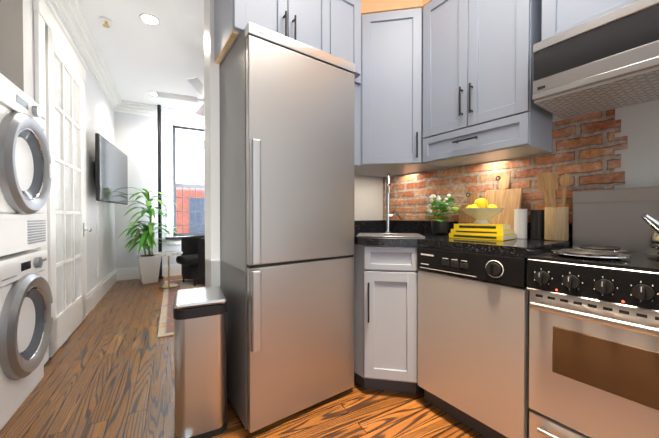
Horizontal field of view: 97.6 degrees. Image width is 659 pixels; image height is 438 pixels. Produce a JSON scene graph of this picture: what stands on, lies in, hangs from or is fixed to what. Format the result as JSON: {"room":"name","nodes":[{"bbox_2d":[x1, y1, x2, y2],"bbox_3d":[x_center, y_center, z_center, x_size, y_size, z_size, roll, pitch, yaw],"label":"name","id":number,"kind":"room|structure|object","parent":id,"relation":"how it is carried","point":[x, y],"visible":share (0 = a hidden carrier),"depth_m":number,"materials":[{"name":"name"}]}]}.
{"room":"kitchen","nodes":[
{"label":"kitchen","id":0,"kind":"room"},
{"bbox_2d":[0,0,114,293],"bbox_3d":[-2.138,-0.421,1.532,0.600,2.950,7.220,0,1,-28],"label":"wall","id":1,"kind":"structure","parent":0,"point":[17,43],"depth_m":3.29,"materials":[{"name":"grey paint"}]},
{"bbox_2d":[33,0,87,363],"bbox_3d":[-2.320,-0.290,2.555,0.050,2.665,1.244,0,1,-28],"label":"door frame","id":2,"kind":"structure","parent":1,"relation":"attached to","point":[45,13],"depth_m":2.12,"materials":[{"name":"white wood"}]},
{"bbox_2d":[45,25,91,357],"bbox_3d":[-2.292,-0.201,2.571,0.104,2.463,0.950,0,1,-28],"label":"french door","id":3,"kind":"structure","parent":1,"relation":"in","point":[66,229],"depth_m":2.45,"materials":[{"name":"white wood"}]},
{"bbox_2d":[51,0,121,108],"bbox_3d":[-1.763,-1.814,1.580,0.120,0.165,6.975,0,1,-28],"label":"crown molding","id":4,"kind":"structure","parent":1,"relation":"attached to","point":[70,13],"depth_m":3.00,"materials":[{"name":"white"}]},
{"bbox_2d":[96,201,98,277],"bbox_3d":[-2.954,0.005,3.699,0.019,1.450,0.300,0,1,-28],"label":"cable","id":5,"kind":"object","parent":1,"relation":"attached to","point":[97,269],"visible":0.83,"depth_m":3.61,"materials":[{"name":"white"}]},
{"bbox_2d":[87,269,116,313],"bbox_3d":[-1.829,0.951,1.629,0.022,0.205,7.070,0,1,-29],"label":"baseboard","id":6,"kind":"structure","parent":1,"relation":"attached to","point":[97,293],"depth_m":3.69,"materials":[{"name":"white wood"}]},
{"bbox_2d":[95,133,127,204],"bbox_3d":[-2.895,-0.592,3.838,0.192,0.760,1.327,0,1,-28],"label":"wall-mounted tv","id":7,"kind":"object","parent":1,"relation":"attached to","point":[111,172],"visible":1,"depth_m":3.63,"materials":[{"name":"black glass"}]},
{"bbox_2d":[77,0,203,148],"bbox_3d":[-1.402,-1.952,3.834,7.700,0.060,10.800,0,1,-28],"label":"ceiling","id":8,"kind":"structure","parent":0,"point":[141,59],"depth_m":3.22,"materials":[{"name":"white paint"}]},
{"bbox_2d":[99,17,112,27],"bbox_3d":[-2.147,-1.881,2.773,0.110,0.055,0.110,0,1,-28],"label":"detector","id":9,"kind":"object","parent":8,"relation":"attached to","point":[106,22],"visible":0.98,"depth_m":2.76,"materials":[{"name":"white plastic"}]},
{"bbox_2d":[139,13,159,25],"bbox_3d":[-1.717,-1.906,2.755,0.170,0.009,0.170,0,1,-28],"label":"recessed light","id":10,"kind":"object","parent":8,"relation":"in","point":[149,19],"visible":1,"depth_m":2.75,"materials":[{"name":"white"}]},
{"bbox_2d":[156,77,203,115],"bbox_3d":[-1.622,-1.675,3.911,1.268,0.494,1.280,0,1,-28],"label":"ceiling fan","id":11,"kind":"object","parent":8,"relation":"hanging from","point":[197,84],"visible":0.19,"depth_m":3.72,"materials":[{"name":"grey"}]},
{"bbox_2d":[114,111,200,267],"bbox_3d":[-1.377,-0.471,5.990,5.220,2.950,0.140,0,1,-28],"label":"wall","id":12,"kind":"structure","parent":0,"point":[136,139],"depth_m":4.90,"materials":[{"name":"white paint"}]},
{"bbox_2d":[115,264,180,280],"bbox_3d":[-1.418,0.903,5.891,4.800,0.205,0.022,0,1,-28],"label":"baseboard","id":13,"kind":"structure","parent":12,"relation":"attached to","point":[129,273],"depth_m":4.88,"materials":[{"name":"white wood"}]},
{"bbox_2d":[114,100,203,123],"bbox_3d":[-1.394,-1.861,5.818,4.799,0.165,0.120,0,1,-28],"label":"crown molding","id":14,"kind":"structure","parent":12,"relation":"attached to","point":[123,106],"depth_m":4.96,"materials":[{"name":"white wood"}]},
{"bbox_2d":[165,119,204,244],"bbox_3d":[-2.333,-0.657,5.400,1.300,2.215,0.155,0,1,-28],"label":"window","id":15,"kind":"structure","parent":12,"relation":"in","point":[187,132],"depth_m":5.16,"materials":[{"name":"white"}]},
{"bbox_2d":[0,275,485,437],"bbox_3d":[-1.963,1.062,3.543,10.000,0.060,12.900,0,1,-35],"label":"floor","id":16,"kind":"structure","parent":0,"point":[109,368],"depth_m":1.66,"materials":[{"name":"brown wood"}]},
{"bbox_2d":[0,249,53,429],"bbox_3d":[-1.975,0.629,1.510,0.654,0.850,0.635,0,1,-28],"label":"washer","id":17,"kind":"object","parent":16,"relation":"on","point":[26,310],"visible":1,"depth_m":1.59,"materials":[{"name":"white plastic"}]},
{"bbox_2d":[0,73,51,256],"bbox_3d":[-1.975,-0.267,1.499,0.654,0.900,0.635,0,1,-28],"label":"dryer","id":18,"kind":"object","parent":17,"relation":"on","point":[25,171],"visible":1,"depth_m":1.59,"materials":[{"name":"white plastic"}]},
{"bbox_2d":[118,187,178,283],"bbox_3d":[-2.784,0.261,4.552,0.910,1.515,0.858,0,1,-28],"label":"plant","id":19,"kind":"object","parent":16,"relation":"on","point":[149,266],"visible":0.98,"depth_m":4.52,"materials":[{"name":"green plant"}]},
{"bbox_2d":[157,105,162,278],"bbox_3d":[-2.891,-0.458,4.910,0.088,2.948,0.090,0,1,-28],"label":"pipe","id":20,"kind":"object","parent":16,"relation":"on","point":[159,174],"visible":0.79,"depth_m":4.89,"materials":[{"name":"black metal"}]},
{"bbox_2d":[157,279,204,337],"bbox_3d":[-1.378,1.021,4.000,1.630,0.010,2.490,0,1,-28],"label":"rug","id":21,"kind":"object","parent":16,"relation":"on","point":[166,326],"visible":0.29,"depth_m":3.48,"materials":[{"name":"beige fabric"}]},
{"bbox_2d":[154,251,182,288],"bbox_3d":[-2.396,0.755,4.293,0.380,0.513,0.380,0,1,-28],"label":"side table","id":22,"kind":"object","parent":21,"relation":"on","point":[168,254],"visible":1,"depth_m":4.28,"materials":[{"name":"gold metal"}]},
{"bbox_2d":[176,236,204,285],"bbox_3d":[-2.041,0.647,4.632,0.749,0.720,0.740,0,1,-28],"label":"armchair","id":23,"kind":"object","parent":21,"relation":"on","point":[191,259],"visible":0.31,"depth_m":4.35,"materials":[{"name":"black leather"}]},
{"bbox_2d":[173,286,227,437],"bbox_3d":[-0.665,0.724,1.489,0.243,0.662,0.374,0,1,-26],"label":"trash can","id":24,"kind":"object","parent":16,"relation":"on","point":[200,346],"visible":1,"depth_m":1.38,"materials":[{"name":"silver metal"}]},
{"bbox_2d":[219,22,354,432],"bbox_3d":[-0.271,0.062,1.768,0.655,1.979,0.616,0,1,-35],"label":"fridge","id":25,"kind":"object","parent":16,"relation":"on","point":[286,195],"visible":0.98,"depth_m":1.51,"materials":[{"name":"grey metal"}]},
{"bbox_2d":[353,244,422,392],"bbox_3d":[0.400,0.599,2.106,0.807,0.897,0.860,0,1,-35],"label":"base cabinet","id":26,"kind":"object","parent":16,"relation":"on","point":[386,318],"visible":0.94,"depth_m":1.69,"materials":[{"name":"grey wood"}]},
{"bbox_2d":[354,220,571,256],"bbox_3d":[0.571,0.085,1.884,0.831,0.130,1.416,0,1,-35],"label":"countertop","id":27,"kind":"structure","parent":26,"relation":"on","point":[528,246],"depth_m":1.60,"materials":[{"name":"stone"}]},
{"bbox_2d":[356,233,424,237],"bbox_3d":[0.394,0.105,1.904,0.410,0.006,0.325,0,1,10],"label":"sink","id":28,"kind":"object","parent":27,"relation":"in","point":[415,235],"visible":0.98,"depth_m":1.87,"materials":[{"name":"silver metal"}]},
{"bbox_2d":[383,173,401,232],"bbox_3d":[0.436,-0.116,2.104,0.178,0.444,0.154,0,1,-35],"label":"faucet","id":29,"kind":"object","parent":27,"relation":"on","point":[388,190],"visible":1,"depth_m":2.15,"materials":[{"name":"silver metal"}]},
{"bbox_2d":[426,194,458,233],"bbox_3d":[0.789,-0.036,2.049,0.212,0.287,0.224,0,1,-35],"label":"potted plant","id":30,"kind":"object","parent":27,"relation":"on","point":[440,225],"visible":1,"depth_m":2.02,"materials":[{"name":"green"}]},
{"bbox_2d":[458,193,477,223],"bbox_3d":[0.971,-0.039,1.978,0.094,0.286,0.160,0,1,-35],"label":"cutting board","id":31,"kind":"object","parent":27,"relation":"on","point":[463,216],"visible":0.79,"depth_m":1.99,"materials":[{"name":"brown wood"}]},
{"bbox_2d":[449,223,516,240],"bbox_3d":[0.882,0.070,1.670,0.209,0.082,0.294,-1,1,-41],"label":"books","id":32,"kind":"object","parent":27,"relation":"on","point":[500,232],"visible":0.96,"depth_m":1.59,"materials":[{"name":"yellow paper"}]},
{"bbox_2d":[461,198,503,223],"bbox_3d":[0.882,-0.047,1.669,0.224,0.148,0.224,0,1,-35],"label":"lemon bowl","id":33,"kind":"object","parent":32,"relation":"on","point":[480,211],"visible":1,"depth_m":1.62,"materials":[{"name":"yellow food"}]},
{"bbox_2d":[485,176,522,229],"bbox_3d":[1.079,-0.082,1.808,0.111,0.375,0.215,0,1,-35],"label":"cutting board","id":34,"kind":"object","parent":27,"relation":"on","point":[506,198],"visible":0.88,"depth_m":1.79,"materials":[{"name":"brown wood"}]},
{"bbox_2d":[514,209,527,238],"bbox_3d":[1.101,0.027,1.663,0.068,0.168,0.068,0,1,-35],"label":"canister","id":35,"kind":"object","parent":27,"relation":"on","point":[520,223],"visible":0.92,"depth_m":1.64,"materials":[{"name":"white ceramic"}]},
{"bbox_2d":[530,210,544,238],"bbox_3d":[1.169,0.030,1.620,0.068,0.163,0.068,0,1,-35],"label":"canister","id":36,"kind":"object","parent":27,"relation":"on","point":[536,224],"visible":0.88,"depth_m":1.59,"materials":[{"name":"black"}]},
{"bbox_2d":[537,172,571,240],"bbox_3d":[1.185,-0.067,1.538,0.139,0.360,0.141,0,1,-35],"label":"utensil holder","id":37,"kind":"object","parent":27,"relation":"on","point":[556,223],"visible":1,"depth_m":1.50,"materials":[{"name":"brown wood"}]},
{"bbox_2d":[417,246,530,437],"bbox_3d":[0.882,0.605,1.577,0.633,0.897,0.540,0,1,-35],"label":"dishwasher","id":38,"kind":"object","parent":16,"relation":"on","point":[473,340],"visible":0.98,"depth_m":1.36,"materials":[{"name":"grey metal"}]},
{"bbox_2d":[527,186,658,437],"bbox_3d":[1.215,0.459,1.103,0.679,1.200,0.604,0,1,-35],"label":"range","id":39,"kind":"object","parent":16,"relation":"on","point":[594,333],"visible":1,"depth_m":1.05,"materials":[{"name":"silver metal"}]},
{"bbox_2d":[640,213,658,250],"bbox_3d":[1.362,-0.009,1.081,0.255,0.269,0.240,0,1,-35],"label":"kettle","id":40,"kind":"object","parent":39,"relation":"on","point":[653,233],"visible":1,"depth_m":1.10,"materials":[{"name":"silver metal"}]},
{"bbox_2d":[354,174,382,220],"bbox_3d":[-0.081,-0.429,2.311,1.660,2.950,0.040,0,1,-35],"label":"wall","id":41,"kind":"structure","parent":0,"point":[368,197],"depth_m":2.60,"materials":[{"name":"white paint"}]},
{"bbox_2d":[204,0,219,286],"bbox_3d":[-0.729,-0.424,1.787,0.053,2.950,0.155,0,1,-35],"label":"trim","id":42,"kind":"structure","parent":41,"relation":"attached to","point":[212,162],"depth_m":1.73,"materials":[{"name":"white wood"}]},
{"bbox_2d":[214,0,360,78],"bbox_3d":[-0.257,-1.186,1.834,0.836,0.507,0.514,0,1,-35],"label":"upper cabinet","id":43,"kind":"object","parent":41,"relation":"attached to","point":[332,27],"visible":0.5,"depth_m":1.67,"materials":[{"name":"grey painted wood"},{"name":"dark metal"}]},
{"bbox_2d":[354,8,446,176],"bbox_3d":[0.418,-0.914,2.220,0.698,1.060,0.670,0,1,-35],"label":"upper cabinet","id":44,"kind":"object","parent":41,"relation":"attached to","point":[388,110],"visible":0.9,"depth_m":2.01,"materials":[{"name":"grey wood"}]},
{"bbox_2d":[361,0,431,14],"bbox_3d":[0.735,-1.663,1.043,1.542,0.452,2.949,0,1,-35],"label":"ceiling","id":45,"kind":"structure","parent":0,"point":[372,6],"depth_m":2.00,"materials":[{"name":"brown"}]},
{"bbox_2d":[553,99,658,188],"bbox_3d":[-0.572,-0.452,4.330,0.120,2.950,10.200,0,1,-35],"label":"wall","id":46,"kind":"structure","parent":0,"point":[640,154],"depth_m":1.36,"materials":[{"name":"white paint"}]},
{"bbox_2d":[423,0,552,167],"bbox_3d":[0.933,-0.909,1.784,0.364,1.060,0.635,0,1,-35],"label":"upper cabinet","id":47,"kind":"object","parent":46,"relation":"attached to","point":[480,105],"visible":1,"depth_m":1.65,"materials":[{"name":"grey wood"}]},
{"bbox_2d":[383,109,627,222],"bbox_3d":[0.973,-0.152,2.047,0.012,0.800,1.618,0,1,-35],"label":"brick wall","id":48,"kind":"structure","parent":46,"relation":"attached to","point":[582,153],"depth_m":1.69,"materials":[{"name":"red brick"}]},
{"bbox_2d":[541,0,637,40],"bbox_3d":[1.362,-1.126,1.177,0.364,0.612,0.752,0,1,-35],"label":"upper cabinet","id":49,"kind":"object","parent":46,"relation":"attached to","point":[559,16],"visible":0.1,"depth_m":1.32,"materials":[{"name":"grey"}]},
{"bbox_2d":[532,0,658,119],"bbox_3d":[1.329,-0.678,1.158,0.446,0.272,0.750,0,1,-35],"label":"range hood","id":50,"kind":"object","parent":49,"relation":"attached to","point":[608,61],"visible":1,"depth_m":1.19,"materials":[{"name":"silver metal"}]},
{"label":"outside","id":51,"kind":"structure","parent":0,"visible":0},
{"bbox_2d":[176,146,203,232],"bbox_3d":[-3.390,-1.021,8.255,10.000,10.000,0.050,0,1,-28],"label":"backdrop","id":52,"kind":"structure","parent":51,"point":[189,165],"depth_m":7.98,"materials":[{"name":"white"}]}
]}

